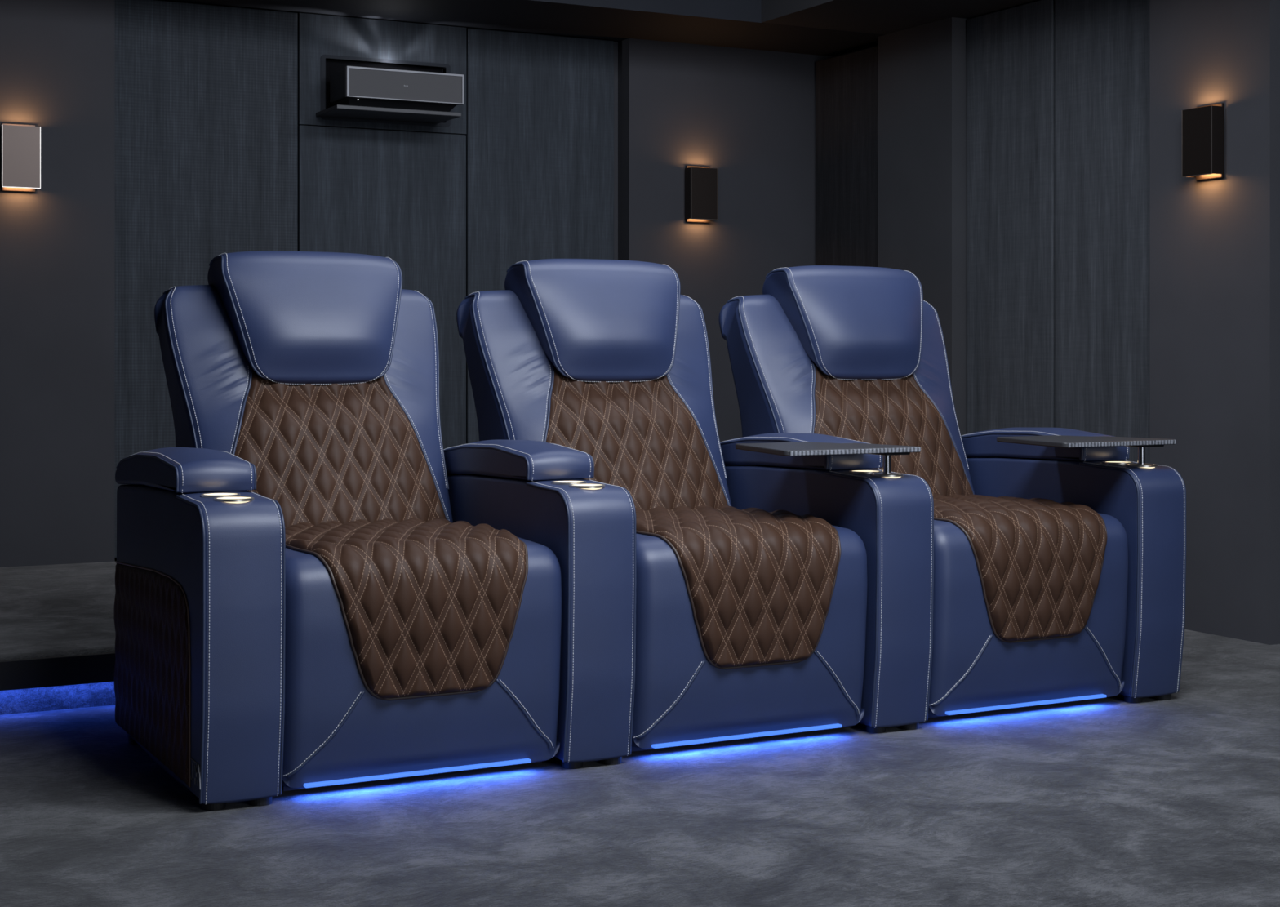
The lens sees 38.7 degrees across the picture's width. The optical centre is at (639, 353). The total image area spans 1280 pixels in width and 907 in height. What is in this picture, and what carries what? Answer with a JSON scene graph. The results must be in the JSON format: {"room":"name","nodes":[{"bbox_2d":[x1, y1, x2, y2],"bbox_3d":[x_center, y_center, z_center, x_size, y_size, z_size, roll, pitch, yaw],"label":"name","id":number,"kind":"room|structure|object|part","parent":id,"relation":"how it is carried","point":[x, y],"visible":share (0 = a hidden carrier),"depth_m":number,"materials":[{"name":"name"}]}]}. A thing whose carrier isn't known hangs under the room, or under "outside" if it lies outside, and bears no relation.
{"room":"home theater","nodes":[
{"label":"home theater","id":0,"kind":"room"},
{"bbox_2d":[0,0,832,567],"bbox_3d":[-1.980,-0.465,6.427,9.700,2.700,0.234,0,0,-28],"label":"wall","id":1,"kind":"structure","parent":0,"point":[748,115],"depth_m":6.34,"materials":[{"name":"grey paint"}]},
{"bbox_2d":[0,123,40,192],"bbox_3d":[-2.107,-0.668,6.194,0.126,0.230,0.063,0,0,-28],"label":"wall sconce","id":2,"kind":"object","parent":1,"relation":"attached to","point":[20,144],"visible":1,"depth_m":6.17,"materials":[{"name":"brown metal"}]},
{"bbox_2d":[114,0,297,557],"bbox_3d":[-1.569,-0.270,6.597,0.670,1.980,0.036,0,0,-28],"label":"acoustic panel","id":3,"kind":"object","parent":1,"relation":"attached to","point":[206,96],"visible":0.46,"depth_m":6.54,"materials":[{"name":"grey wood"}]},
{"bbox_2d":[297,124,466,449],"bbox_3d":[-0.973,-0.063,6.908,0.663,1.566,0.036,0,0,-28],"label":"acoustic panel","id":4,"kind":"object","parent":1,"relation":"attached to","point":[400,197],"visible":0.44,"depth_m":6.93,"materials":[{"name":"grey wood"}]},
{"bbox_2d":[297,13,466,134],"bbox_3d":[-0.973,-1.054,6.908,0.663,0.411,0.036,0,0,-28],"label":"acoustic panel","id":5,"kind":"object","parent":1,"relation":"attached to","point":[318,35],"visible":0.91,"depth_m":6.87,"materials":[{"name":"black wood"}]},
{"bbox_2d":[325,59,442,109],"bbox_3d":[-0.976,-0.994,6.929,0.519,0.253,0.002,0,0,-28],"label":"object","id":6,"kind":"structure","parent":1,"relation":"attached to","point":[332,67],"depth_m":6.87,"materials":[{"name":"black"}]},
{"bbox_2d":[320,54,450,127],"bbox_3d":[-0.965,-0.992,6.907,0.515,0.242,0.033,0,0,-28],"label":"trim","id":7,"kind":"structure","parent":1,"relation":"attached to","point":[445,124],"depth_m":6.87,"materials":[{"name":"black metal"}]},
{"bbox_2d":[315,104,461,124],"bbox_3d":[-0.941,-0.888,6.782,0.480,0.014,0.282,0,0,-28],"label":"wall shelf","id":8,"kind":"object","parent":1,"relation":"attached to","point":[339,111],"visible":1,"depth_m":6.73,"materials":[{"name":"grey"}]},
{"bbox_2d":[329,66,463,111],"bbox_3d":[-0.905,-0.967,6.767,0.452,0.141,0.215,0,0,-28],"label":"projector","id":9,"kind":"object","parent":8,"relation":"on","point":[353,86],"visible":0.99,"depth_m":6.68,"materials":[{"name":"black"}]},
{"bbox_2d":[349,68,462,103],"bbox_3d":[-0.858,-0.980,6.680,0.439,0.101,0.009,0,0,-28],"label":"grille","id":10,"kind":"object","parent":9,"relation":"attached to","point":[373,85],"depth_m":6.68,"materials":[{"name":"grey fabric"}]},
{"bbox_2d":[465,28,613,444],"bbox_3d":[-0.393,-0.270,7.211,0.634,1.980,0.036,0,0,-28],"label":"acoustic panel","id":11,"kind":"object","parent":1,"relation":"attached to","point":[540,135],"visible":0.49,"depth_m":7.18,"materials":[{"name":"grey wood"}]},
{"bbox_2d":[684,165,718,222],"bbox_3d":[0.247,-0.651,7.422,0.126,0.230,0.063,0,0,-28],"label":"wall sconce","id":12,"kind":"object","parent":1,"relation":"attached to","point":[701,183],"visible":1,"depth_m":7.40,"materials":[{"name":"brown metal"}]},
{"bbox_2d":[155,0,1039,56],"bbox_3d":[0.262,-1.470,2.129,9.700,0.411,9.670,0,0,-28],"label":"ceiling","id":13,"kind":"structure","parent":0,"point":[735,24],"depth_m":6.87,"materials":[{"name":"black paint"}]},
{"bbox_2d":[0,629,1279,906],"bbox_3d":[0.785,0.929,2.531,11.000,0.112,9.900,0,0,-28],"label":"floor","id":14,"kind":"structure","parent":0,"point":[1110,801],"depth_m":3.43,"materials":[{"name":"grey carpet"}]},
{"bbox_2d":[0,561,116,715],"bbox_3d":[-2.264,0.799,5.067,7.739,0.148,1.916,0,0,-28],"label":"platform","id":15,"kind":"object","parent":14,"relation":"on","point":[55,610],"depth_m":4.92,"materials":[{"name":"grey carpet"}]},
{"bbox_2d":[0,652,115,690],"bbox_3d":[-1.824,0.771,4.214,7.730,0.072,0.006,0,0,-28],"label":"trim","id":16,"kind":"structure","parent":15,"relation":"attached to","point":[42,672],"depth_m":4.42,"materials":[{"name":"black rubber"}]},
{"bbox_2d":[114,250,636,810],"bbox_3d":[-0.637,0.314,4.066,0.934,1.118,1.000,0,0,-28],"label":"recliner","id":17,"kind":"object","parent":14,"relation":"on","point":[313,590],"visible":1,"depth_m":3.79,"materials":[{"name":"blue leather"}]},
{"bbox_3d":[-1.032,0.644,3.827,0.012,0.386,0.682,0,0,-28],"label":"quilted panel","id":18,"kind":"part","parent":17,"relation":"part of","materials":[{"name":"brown leather"}]},
{"bbox_3d":[-0.938,0.567,3.829,0.159,0.584,0.805,0,0,-28],"label":"armrest","id":19,"kind":"part","parent":17,"relation":"part of","materials":[{"name":"blue leather"}]},
{"bbox_3d":[-0.768,0.159,4.313,0.670,0.654,0.441,0,0,-28],"label":"backrest","id":20,"kind":"part","parent":17,"relation":"part of","materials":[{"name":"blue leather"}]},
{"bbox_3d":[-0.715,0.216,4.212,0.552,0.389,0.213,0,0,-28],"label":"quilted panel","id":21,"kind":"part","parent":17,"relation":"part of","materials":[{"name":"brown leather"}]},
{"bbox_3d":[-0.545,0.523,3.899,0.520,0.317,0.618,0,0,-28],"label":"quilted seat panel","id":22,"kind":"part","parent":17,"relation":"part of","materials":[{"name":"brown leather"}]},
{"bbox_3d":[-0.575,0.849,3.956,0.560,0.028,0.515,0,0,-28],"label":"frame","id":23,"kind":"part","parent":17,"relation":"part of","materials":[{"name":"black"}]},
{"bbox_2d":[282,536,561,788],"bbox_3d":[-0.560,0.617,3.928,0.598,0.464,0.643,0,0,-28],"label":"footrest","id":24,"kind":"object","parent":17,"relation":"on","point":[363,700],"depth_m":3.63,"materials":[{"name":"blue leather"}]},
{"bbox_3d":[-0.262,0.567,4.181,0.159,0.584,0.805,0,0,-28],"label":"armrest","id":25,"kind":"part","parent":17,"relation":"part of","materials":[{"name":"blue leather"}]},
{"bbox_2d":[456,258,933,751],"bbox_3d":[0.107,0.314,4.455,0.813,1.118,1.002,0,0,-28],"label":"recliner","id":26,"kind":"object","parent":14,"relation":"on","point":[775,594],"visible":0.88,"depth_m":4.21,"materials":[{"name":"blue leather"}]},
{"bbox_3d":[-0.085,0.159,4.669,0.670,0.654,0.441,0,0,-28],"label":"backrest","id":27,"kind":"part","parent":26,"relation":"part of","materials":[{"name":"blue leather"}]},
{"bbox_3d":[-0.032,0.216,4.567,0.552,0.389,0.213,0,0,-28],"label":"quilted panel","id":28,"kind":"part","parent":26,"relation":"part of","materials":[{"name":"brown leather"}]},
{"bbox_3d":[0.137,0.523,4.255,0.520,0.317,0.618,0,0,-28],"label":"quilted seat panel","id":29,"kind":"part","parent":26,"relation":"part of","materials":[{"name":"brown leather"}]},
{"bbox_3d":[0.108,0.849,4.312,0.560,0.028,0.515,0,0,-28],"label":"frame","id":30,"kind":"part","parent":26,"relation":"part of","materials":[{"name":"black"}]},
{"bbox_2d":[631,524,866,748],"bbox_3d":[0.122,0.617,4.284,0.598,0.464,0.643,0,0,-28],"label":"footrest","id":31,"kind":"object","parent":26,"relation":"on","point":[712,664],"depth_m":3.98,"materials":[{"name":"blue leather"}]},
{"bbox_2d":[735,441,920,474],"bbox_3d":[0.414,0.255,4.261,0.370,0.081,0.328,0,0,-28],"label":"tray table","id":32,"kind":"object","parent":26,"relation":"attached to","point":[798,448],"visible":0.92,"depth_m":4.19,"materials":[{"name":"grey laminate"}]},
{"bbox_2d":[735,441,920,456],"bbox_3d":[0.414,0.220,4.261,0.370,0.012,0.328,0,0,-28],"label":"tray","id":33,"kind":"object","parent":32,"relation":"on","point":[798,448],"depth_m":4.17,"materials":[{"name":"grey laminate"}]},
{"bbox_3d":[0.576,0.230,4.254,0.070,0.007,0.090,0,0,-28],"label":"mounting plate","id":34,"kind":"part","parent":32,"relation":"part of","materials":[{"name":"black metal"}]},
{"bbox_3d":[0.427,0.567,4.541,0.159,0.584,0.805,0,0,-28],"label":"armrest","id":35,"kind":"part","parent":26,"relation":"part of","materials":[{"name":"blue leather"}]},
{"bbox_2d":[718,265,1186,718],"bbox_3d":[0.799,0.314,4.816,0.816,1.118,1.002,0,0,-28],"label":"recliner","id":36,"kind":"object","parent":14,"relation":"on","point":[1060,573],"visible":0.84,"depth_m":4.57,"materials":[{"name":"blue leather"}]},
{"bbox_3d":[0.606,0.159,5.030,0.670,0.654,0.441,0,0,-28],"label":"backrest","id":37,"kind":"part","parent":36,"relation":"part of","materials":[{"name":"blue leather"}]},
{"bbox_3d":[0.659,0.216,4.928,0.552,0.389,0.213,0,0,-28],"label":"quilted panel","id":38,"kind":"part","parent":36,"relation":"part of","materials":[{"name":"brown leather"}]},
{"bbox_3d":[0.799,0.849,4.673,0.560,0.028,0.515,0,0,-28],"label":"frame","id":39,"kind":"part","parent":36,"relation":"part of","materials":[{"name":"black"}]},
{"bbox_3d":[0.829,0.523,4.616,0.520,0.317,0.618,0,0,-28],"label":"quilted seat panel","id":40,"kind":"part","parent":36,"relation":"part of","materials":[{"name":"brown leather"}]},
{"bbox_2d":[928,512,1128,715],"bbox_3d":[0.814,0.617,4.644,0.598,0.464,0.643,0,0,-28],"label":"footrest","id":41,"kind":"object","parent":36,"relation":"on","point":[1030,609],"depth_m":4.34,"materials":[{"name":"blue leather"}]},
{"bbox_3d":[1.120,0.567,4.902,0.159,0.584,0.805,0,0,-28],"label":"armrest","id":42,"kind":"part","parent":36,"relation":"part of","materials":[{"name":"blue leather"}]},
{"bbox_2d":[996,435,1176,465],"bbox_3d":[1.111,0.255,4.619,0.370,0.081,0.335,0,0,-28],"label":"tray table","id":43,"kind":"object","parent":36,"relation":"attached to","point":[1055,441],"visible":0.92,"depth_m":4.55,"materials":[{"name":"grey laminate"}]},
{"bbox_2d":[996,435,1176,448],"bbox_3d":[1.111,0.220,4.619,0.370,0.012,0.335,0,0,-28],"label":"tray","id":44,"kind":"object","parent":43,"relation":"on","point":[1055,441],"depth_m":4.54,"materials":[{"name":"grey laminate"}]},
{"bbox_3d":[1.269,0.230,4.615,0.070,0.007,0.090,0,0,-28],"label":"mounting plate","id":45,"kind":"part","parent":43,"relation":"part of","materials":[{"name":"black metal"}]},
{"bbox_2d":[832,44,877,57],"bbox_3d":[1.298,-0.465,7.002,0.155,2.700,2.248,0,0,-28],"label":"wall","id":46,"kind":"structure","parent":0,"point":[876,45],"depth_m":7.60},
{"bbox_2d":[967,0,1054,433],"bbox_3d":[1.359,-0.194,6.660,0.036,2.132,0.486,0,0,-28],"label":"acoustic panel","id":47,"kind":"object","parent":46,"relation":"attached to","point":[1011,51],"visible":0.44,"depth_m":6.64,"materials":[{"name":"grey wood"}]},
{"bbox_2d":[1054,0,1150,463],"bbox_3d":[1.599,-0.194,6.199,0.036,2.132,0.528,0,0,-28],"label":"acoustic panel","id":48,"kind":"object","parent":46,"relation":"attached to","point":[1102,47],"visible":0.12,"depth_m":6.20,"materials":[{"name":"grey wood"}]},
{"bbox_2d":[877,17,968,435],"bbox_3d":[1.114,-0.465,7.090,0.121,2.700,0.481,0,0,-28],"label":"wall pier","id":49,"kind":"object","parent":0,"point":[922,69],"visible":0.44,"depth_m":6.97,"materials":[{"name":"grey paint"}]},
{"bbox_2d":[815,45,877,266],"bbox_3d":[0.862,-0.181,7.507,0.036,2.106,0.456,0,0,-28],"label":"acoustic panel","id":50,"kind":"object","parent":49,"relation":"attached to","point":[846,84],"visible":0.36,"depth_m":7.49,"materials":[{"name":"black wood"}]},
{"bbox_2d":[1150,0,1279,644],"bbox_3d":[1.889,-0.465,5.756,0.261,2.700,0.507,0,0,-28],"label":"wall","id":51,"kind":"structure","parent":0,"point":[1215,243],"depth_m":5.63,"materials":[{"name":"paint"}]},
{"bbox_2d":[1182,102,1224,180],"bbox_3d":[1.753,-0.659,5.666,0.063,0.230,0.126,0,0,-28],"label":"wall sconce","id":52,"kind":"object","parent":51,"relation":"attached to","point":[1203,126],"visible":1,"depth_m":5.63,"materials":[{"name":"brown metal"}]},
{"bbox_3d":[1.726,-0.657,5.652,0.002,0.210,0.126,0,0,-28],"label":"edge trim","id":53,"kind":"part","parent":52,"relation":"part of","materials":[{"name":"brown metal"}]},
{"bbox_3d":[1.775,-0.659,5.678,0.012,0.230,0.110,0,0,-28],"label":"plate","id":54,"kind":"part","parent":52,"relation":"part of","materials":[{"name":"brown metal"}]}
]}

